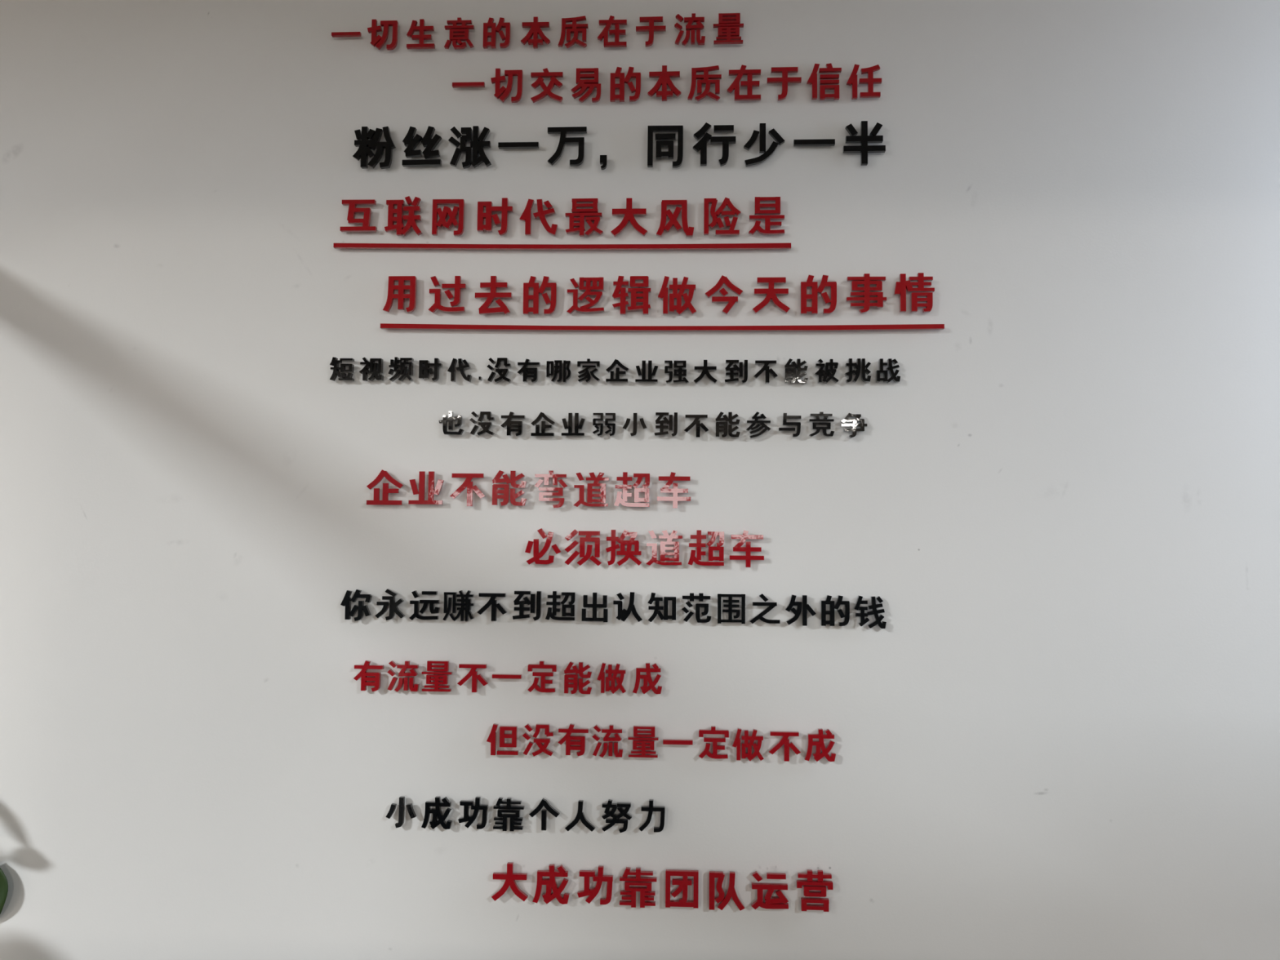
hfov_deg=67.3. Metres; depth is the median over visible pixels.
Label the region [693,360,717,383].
raised character
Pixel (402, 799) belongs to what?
raised character
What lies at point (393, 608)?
raised character
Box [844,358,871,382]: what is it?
raised character
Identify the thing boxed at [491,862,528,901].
raised character
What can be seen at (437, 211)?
raised character
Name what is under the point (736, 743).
raised character
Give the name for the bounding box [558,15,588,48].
raised character
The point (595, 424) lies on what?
raised character
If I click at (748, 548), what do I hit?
raised character
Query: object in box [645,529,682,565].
raised character
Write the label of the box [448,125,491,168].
raised character
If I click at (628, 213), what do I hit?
raised character
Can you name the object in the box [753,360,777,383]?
raised character
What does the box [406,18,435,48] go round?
raised character
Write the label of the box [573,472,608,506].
raised character
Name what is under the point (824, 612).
raised character
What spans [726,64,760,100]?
raised character
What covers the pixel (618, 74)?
raised character
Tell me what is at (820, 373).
raised character
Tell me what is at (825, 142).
raised character
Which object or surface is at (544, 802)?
raised character
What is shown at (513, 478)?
raised character
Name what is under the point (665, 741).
raised character
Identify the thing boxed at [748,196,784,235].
raised character
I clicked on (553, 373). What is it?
raised character
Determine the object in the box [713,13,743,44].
raised character
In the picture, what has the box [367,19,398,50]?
raised character
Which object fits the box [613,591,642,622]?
raised character
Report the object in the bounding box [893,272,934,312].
raised character
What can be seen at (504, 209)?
raised character
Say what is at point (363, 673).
raised character
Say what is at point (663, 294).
raised character
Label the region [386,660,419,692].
raised character
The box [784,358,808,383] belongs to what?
raised character
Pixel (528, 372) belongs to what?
raised character
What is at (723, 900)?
raised character
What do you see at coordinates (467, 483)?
raised character
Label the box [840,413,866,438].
raised character
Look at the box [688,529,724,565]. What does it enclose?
raised character
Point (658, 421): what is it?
raised character
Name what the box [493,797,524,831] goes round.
raised character
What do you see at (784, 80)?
raised character
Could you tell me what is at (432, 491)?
raised character
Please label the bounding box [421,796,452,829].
raised character
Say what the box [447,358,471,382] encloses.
raised character
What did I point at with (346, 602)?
raised character
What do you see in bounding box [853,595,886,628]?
raised character
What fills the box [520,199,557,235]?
raised character
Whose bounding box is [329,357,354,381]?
raised character
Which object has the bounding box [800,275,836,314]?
raised character
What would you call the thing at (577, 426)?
raised character
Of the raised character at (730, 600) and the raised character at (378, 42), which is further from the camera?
the raised character at (378, 42)
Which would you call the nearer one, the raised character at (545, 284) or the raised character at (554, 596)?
the raised character at (554, 596)
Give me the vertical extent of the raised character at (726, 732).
0.048 m
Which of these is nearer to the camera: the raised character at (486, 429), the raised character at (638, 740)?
the raised character at (638, 740)
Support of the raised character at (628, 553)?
attached to the wall
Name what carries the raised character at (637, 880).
attached to the wall
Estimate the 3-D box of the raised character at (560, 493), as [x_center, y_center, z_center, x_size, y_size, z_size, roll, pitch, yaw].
[-0.138,0.015,1.502,0.052,0.058,0.017,0,-3,3]
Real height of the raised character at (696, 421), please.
0.035 m
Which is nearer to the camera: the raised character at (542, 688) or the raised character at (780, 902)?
the raised character at (780, 902)
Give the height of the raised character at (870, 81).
0.054 m
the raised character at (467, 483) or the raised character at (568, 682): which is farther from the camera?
the raised character at (467, 483)
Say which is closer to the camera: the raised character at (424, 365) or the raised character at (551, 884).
the raised character at (551, 884)
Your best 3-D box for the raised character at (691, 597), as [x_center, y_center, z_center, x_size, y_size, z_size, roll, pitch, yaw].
[0.087,0.196,1.480,0.046,0.045,0.016,0,-3,3]
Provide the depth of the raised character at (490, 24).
1.54 m
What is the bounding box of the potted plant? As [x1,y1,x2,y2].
[0,867,8,914]
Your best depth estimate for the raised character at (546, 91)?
1.53 m
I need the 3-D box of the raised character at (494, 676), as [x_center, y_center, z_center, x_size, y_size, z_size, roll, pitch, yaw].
[-0.205,0.303,1.488,0.045,0.006,0.016,0,-3,3]
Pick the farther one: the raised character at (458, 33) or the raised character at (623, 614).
the raised character at (458, 33)
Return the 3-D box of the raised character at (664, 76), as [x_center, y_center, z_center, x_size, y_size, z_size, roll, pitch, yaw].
[0.039,-0.630,1.533,0.053,0.056,0.016,0,-3,3]
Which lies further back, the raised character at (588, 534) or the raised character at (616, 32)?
the raised character at (616, 32)
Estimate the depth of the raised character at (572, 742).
1.47 m
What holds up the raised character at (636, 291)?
attached to the wall
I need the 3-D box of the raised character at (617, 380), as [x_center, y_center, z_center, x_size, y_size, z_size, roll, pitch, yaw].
[-0.035,-0.171,1.509,0.036,0.036,0.016,0,-3,3]
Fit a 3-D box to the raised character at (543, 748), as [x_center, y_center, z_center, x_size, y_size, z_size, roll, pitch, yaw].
[-0.156,0.399,1.480,0.048,0.048,0.016,0,-3,3]
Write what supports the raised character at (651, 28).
attached to the wall
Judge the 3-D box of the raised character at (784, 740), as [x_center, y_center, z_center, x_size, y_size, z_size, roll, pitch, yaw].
[0.219,0.404,1.461,0.048,0.043,0.016,0,-3,3]
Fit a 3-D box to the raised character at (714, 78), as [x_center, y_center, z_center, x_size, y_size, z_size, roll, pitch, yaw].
[0.102,-0.628,1.530,0.053,0.056,0.016,0,-3,3]
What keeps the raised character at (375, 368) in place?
attached to the wall
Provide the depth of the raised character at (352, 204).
1.54 m
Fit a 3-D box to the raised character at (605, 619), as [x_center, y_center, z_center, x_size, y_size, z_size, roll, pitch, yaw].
[-0.069,0.197,1.488,0.040,0.045,0.016,0,-3,3]
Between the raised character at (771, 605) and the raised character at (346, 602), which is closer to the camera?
the raised character at (771, 605)
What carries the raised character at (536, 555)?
attached to the wall
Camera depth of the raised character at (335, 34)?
1.56 m
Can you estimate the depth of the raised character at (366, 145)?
1.54 m
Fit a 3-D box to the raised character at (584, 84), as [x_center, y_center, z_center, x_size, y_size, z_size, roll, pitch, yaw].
[-0.086,-0.629,1.539,0.048,0.054,0.016,0,-3,3]
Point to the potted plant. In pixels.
(3, 881)
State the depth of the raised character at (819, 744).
1.45 m
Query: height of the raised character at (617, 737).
0.049 m
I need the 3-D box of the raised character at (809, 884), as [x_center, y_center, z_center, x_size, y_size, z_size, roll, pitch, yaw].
[0.262,0.616,1.446,0.054,0.058,0.016,0,-3,3]
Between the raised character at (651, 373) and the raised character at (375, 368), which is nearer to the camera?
the raised character at (651, 373)
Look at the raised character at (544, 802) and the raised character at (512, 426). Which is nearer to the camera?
the raised character at (544, 802)
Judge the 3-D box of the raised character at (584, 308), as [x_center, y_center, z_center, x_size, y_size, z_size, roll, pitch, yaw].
[-0.085,-0.290,1.518,0.059,0.057,0.016,0,-3,3]
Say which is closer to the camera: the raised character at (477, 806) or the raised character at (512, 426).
the raised character at (477, 806)
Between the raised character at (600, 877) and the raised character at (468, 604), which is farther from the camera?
the raised character at (468, 604)
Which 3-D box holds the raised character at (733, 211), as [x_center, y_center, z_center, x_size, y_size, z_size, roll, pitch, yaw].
[0.130,-0.414,1.515,0.058,0.059,0.016,0,-3,3]
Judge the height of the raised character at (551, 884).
0.057 m
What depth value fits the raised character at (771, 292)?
1.50 m
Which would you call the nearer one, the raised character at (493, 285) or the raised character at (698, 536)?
the raised character at (698, 536)
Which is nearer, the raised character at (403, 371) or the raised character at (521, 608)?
the raised character at (521, 608)
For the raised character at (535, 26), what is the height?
0.049 m
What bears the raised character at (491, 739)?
attached to the wall
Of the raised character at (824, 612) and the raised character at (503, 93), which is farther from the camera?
the raised character at (503, 93)
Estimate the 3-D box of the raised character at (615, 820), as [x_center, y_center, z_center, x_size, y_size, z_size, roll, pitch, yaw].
[-0.035,0.511,1.467,0.046,0.048,0.016,0,-3,3]
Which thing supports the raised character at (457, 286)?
attached to the wall
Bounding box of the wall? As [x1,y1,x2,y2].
[0,0,1279,959]
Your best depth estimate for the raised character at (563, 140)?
1.53 m
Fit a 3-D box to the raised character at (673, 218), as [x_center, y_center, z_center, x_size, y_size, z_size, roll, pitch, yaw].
[0.056,-0.412,1.519,0.060,0.057,0.016,0,-3,3]
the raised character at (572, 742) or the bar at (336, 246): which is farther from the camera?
the bar at (336, 246)
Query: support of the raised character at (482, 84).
attached to the wall
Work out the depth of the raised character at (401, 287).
1.53 m
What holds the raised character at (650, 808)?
attached to the wall
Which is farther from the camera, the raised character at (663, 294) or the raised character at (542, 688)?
the raised character at (663, 294)
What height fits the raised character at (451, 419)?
0.037 m
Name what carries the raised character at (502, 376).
attached to the wall
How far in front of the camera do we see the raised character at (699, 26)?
1.53 m
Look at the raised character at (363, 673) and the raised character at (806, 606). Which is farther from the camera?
the raised character at (363, 673)
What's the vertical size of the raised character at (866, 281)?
0.061 m
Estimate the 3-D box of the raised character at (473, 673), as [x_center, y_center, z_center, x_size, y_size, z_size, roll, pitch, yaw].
[-0.258,0.306,1.491,0.048,0.042,0.016,0,-3,3]
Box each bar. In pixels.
[333,243,791,249]
[380,323,944,331]
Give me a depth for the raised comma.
1.52 m
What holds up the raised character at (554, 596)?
attached to the wall
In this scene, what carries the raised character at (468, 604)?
attached to the wall
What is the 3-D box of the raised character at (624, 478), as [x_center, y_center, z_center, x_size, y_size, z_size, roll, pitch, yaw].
[-0.012,0.015,1.496,0.055,0.054,0.016,0,-3,3]
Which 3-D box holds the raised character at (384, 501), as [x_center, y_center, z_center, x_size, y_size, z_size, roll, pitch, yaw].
[-0.400,0.012,1.516,0.058,0.055,0.016,0,-3,3]
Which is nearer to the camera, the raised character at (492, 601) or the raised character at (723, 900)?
the raised character at (723, 900)
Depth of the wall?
1.51 m
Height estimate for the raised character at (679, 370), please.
0.035 m
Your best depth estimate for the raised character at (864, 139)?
1.50 m
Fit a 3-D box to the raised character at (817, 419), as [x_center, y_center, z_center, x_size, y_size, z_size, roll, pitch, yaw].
[0.281,-0.085,1.488,0.038,0.038,0.016,0,-3,3]
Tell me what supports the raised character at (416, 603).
attached to the wall
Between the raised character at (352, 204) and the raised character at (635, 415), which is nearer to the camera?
the raised character at (635, 415)
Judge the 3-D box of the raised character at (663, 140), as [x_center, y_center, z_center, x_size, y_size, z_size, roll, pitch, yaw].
[0.040,-0.527,1.526,0.056,0.066,0.016,0,-3,3]
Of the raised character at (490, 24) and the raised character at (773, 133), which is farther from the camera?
the raised character at (490, 24)
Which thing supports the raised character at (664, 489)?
attached to the wall
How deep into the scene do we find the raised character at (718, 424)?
1.49 m
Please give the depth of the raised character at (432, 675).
1.49 m
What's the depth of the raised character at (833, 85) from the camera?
1.51 m
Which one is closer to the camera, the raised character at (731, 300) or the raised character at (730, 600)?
the raised character at (730, 600)
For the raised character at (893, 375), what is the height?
0.037 m
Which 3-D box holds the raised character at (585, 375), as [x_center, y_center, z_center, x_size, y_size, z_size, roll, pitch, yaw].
[-0.080,-0.171,1.511,0.036,0.037,0.016,0,-3,3]
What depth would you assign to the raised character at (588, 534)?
1.49 m
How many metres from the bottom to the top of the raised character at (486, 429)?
0.038 m
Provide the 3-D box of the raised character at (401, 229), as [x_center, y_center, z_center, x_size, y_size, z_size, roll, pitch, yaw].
[-0.377,-0.421,1.541,0.060,0.063,0.016,0,-3,3]
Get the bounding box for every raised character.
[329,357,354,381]
[331,31,361,37]
[340,199,377,231]
[340,589,372,621]
[352,126,395,168]
[353,660,383,691]
[359,357,383,381]
[366,469,403,505]
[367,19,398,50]
[374,588,405,620]
[382,275,416,312]
[384,195,422,235]
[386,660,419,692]
[386,796,416,827]
[387,356,413,381]
[401,125,441,166]
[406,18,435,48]
[408,471,444,504]
[409,590,439,620]
[418,358,442,382]
[421,660,452,691]
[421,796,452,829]
[428,275,466,312]
[431,199,464,235]
[438,411,463,435]
[443,590,474,621]
[444,17,474,49]
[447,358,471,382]
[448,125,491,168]
[449,473,485,506]
[452,81,484,88]
[457,663,488,692]
[457,796,488,829]
[469,411,494,435]
[475,275,511,315]
[477,197,513,235]
[477,592,506,621]
[483,17,511,48]
[486,723,518,755]
[487,357,511,382]
[490,68,523,102]
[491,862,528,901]
[492,470,526,506]
[492,674,521,679]
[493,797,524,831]
[497,142,538,149]
[500,411,525,436]
[512,591,541,620]
[517,359,540,382]
[520,17,550,48]
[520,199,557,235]
[522,724,553,755]
[523,275,556,314]
[524,528,560,564]
[528,660,556,692]
[528,798,559,830]
[530,67,563,102]
[530,412,555,436]
[532,864,569,904]
[534,470,568,508]
[545,591,575,620]
[546,360,571,382]
[547,126,586,166]
[557,723,588,755]
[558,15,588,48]
[561,413,585,435]
[564,198,603,236]
[564,528,601,565]
[564,661,591,693]
[564,800,595,831]
[566,277,604,314]
[570,67,601,102]
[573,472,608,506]
[577,358,599,382]
[577,865,613,904]
[582,592,608,622]
[591,724,622,757]
[592,413,615,436]
[596,662,626,693]
[597,15,626,47]
[601,799,631,832]
[605,359,628,382]
[605,528,641,565]
[609,66,640,102]
[610,198,647,236]
[612,275,650,315]
[613,471,649,506]
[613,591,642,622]
[619,866,657,907]
[622,413,647,436]
[627,725,658,757]
[632,662,662,693]
[635,16,666,46]
[635,360,658,382]
[638,799,665,831]
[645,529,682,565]
[647,65,680,101]
[647,125,683,168]
[647,592,675,622]
[654,412,677,436]
[656,200,693,236]
[657,275,696,315]
[657,471,690,508]
[662,738,693,745]
[664,360,688,383]
[665,869,698,908]
[674,13,705,45]
[681,592,711,622]
[684,414,708,437]
[687,65,721,101]
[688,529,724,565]
[693,122,735,166]
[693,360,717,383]
[698,725,728,758]
[703,197,741,235]
[705,275,742,314]
[708,871,745,910]
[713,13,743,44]
[715,412,740,437]
[717,593,745,623]
[724,360,747,383]
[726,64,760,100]
[729,529,764,567]
[732,728,764,760]
[743,123,785,166]
[746,411,770,438]
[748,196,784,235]
[749,593,779,623]
[751,871,788,909]
[752,277,790,313]
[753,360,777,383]
[766,66,801,100]
[768,731,800,761]
[778,413,800,437]
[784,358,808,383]
[785,594,816,626]
[793,138,835,146]
[795,869,832,911]
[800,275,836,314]
[804,728,835,761]
[806,62,841,100]
[808,412,834,436]
[814,359,838,383]
[820,595,849,626]
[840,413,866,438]
[842,120,885,165]
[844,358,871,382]
[845,273,886,313]
[846,64,881,99]
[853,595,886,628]
[875,358,900,382]
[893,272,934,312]
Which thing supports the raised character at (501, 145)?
attached to the wall
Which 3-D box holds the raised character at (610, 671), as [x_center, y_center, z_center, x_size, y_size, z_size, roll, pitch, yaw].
[-0.043,0.304,1.480,0.045,0.047,0.016,0,-3,3]
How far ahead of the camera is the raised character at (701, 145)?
1.51 m
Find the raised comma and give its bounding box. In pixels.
[600,155,607,169]
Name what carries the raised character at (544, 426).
attached to the wall
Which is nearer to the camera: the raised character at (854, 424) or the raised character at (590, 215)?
the raised character at (854, 424)
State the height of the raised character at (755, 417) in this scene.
0.041 m
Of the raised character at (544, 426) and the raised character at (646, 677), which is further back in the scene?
the raised character at (544, 426)
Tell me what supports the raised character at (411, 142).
attached to the wall
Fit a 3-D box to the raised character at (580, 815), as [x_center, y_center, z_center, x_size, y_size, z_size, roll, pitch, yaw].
[-0.091,0.512,1.470,0.046,0.045,0.016,0,-3,3]
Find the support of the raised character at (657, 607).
attached to the wall
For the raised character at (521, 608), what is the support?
attached to the wall
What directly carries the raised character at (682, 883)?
attached to the wall
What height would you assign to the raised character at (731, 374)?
0.036 m
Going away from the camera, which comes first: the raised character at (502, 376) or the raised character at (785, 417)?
the raised character at (785, 417)
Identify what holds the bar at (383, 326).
attached to the wall

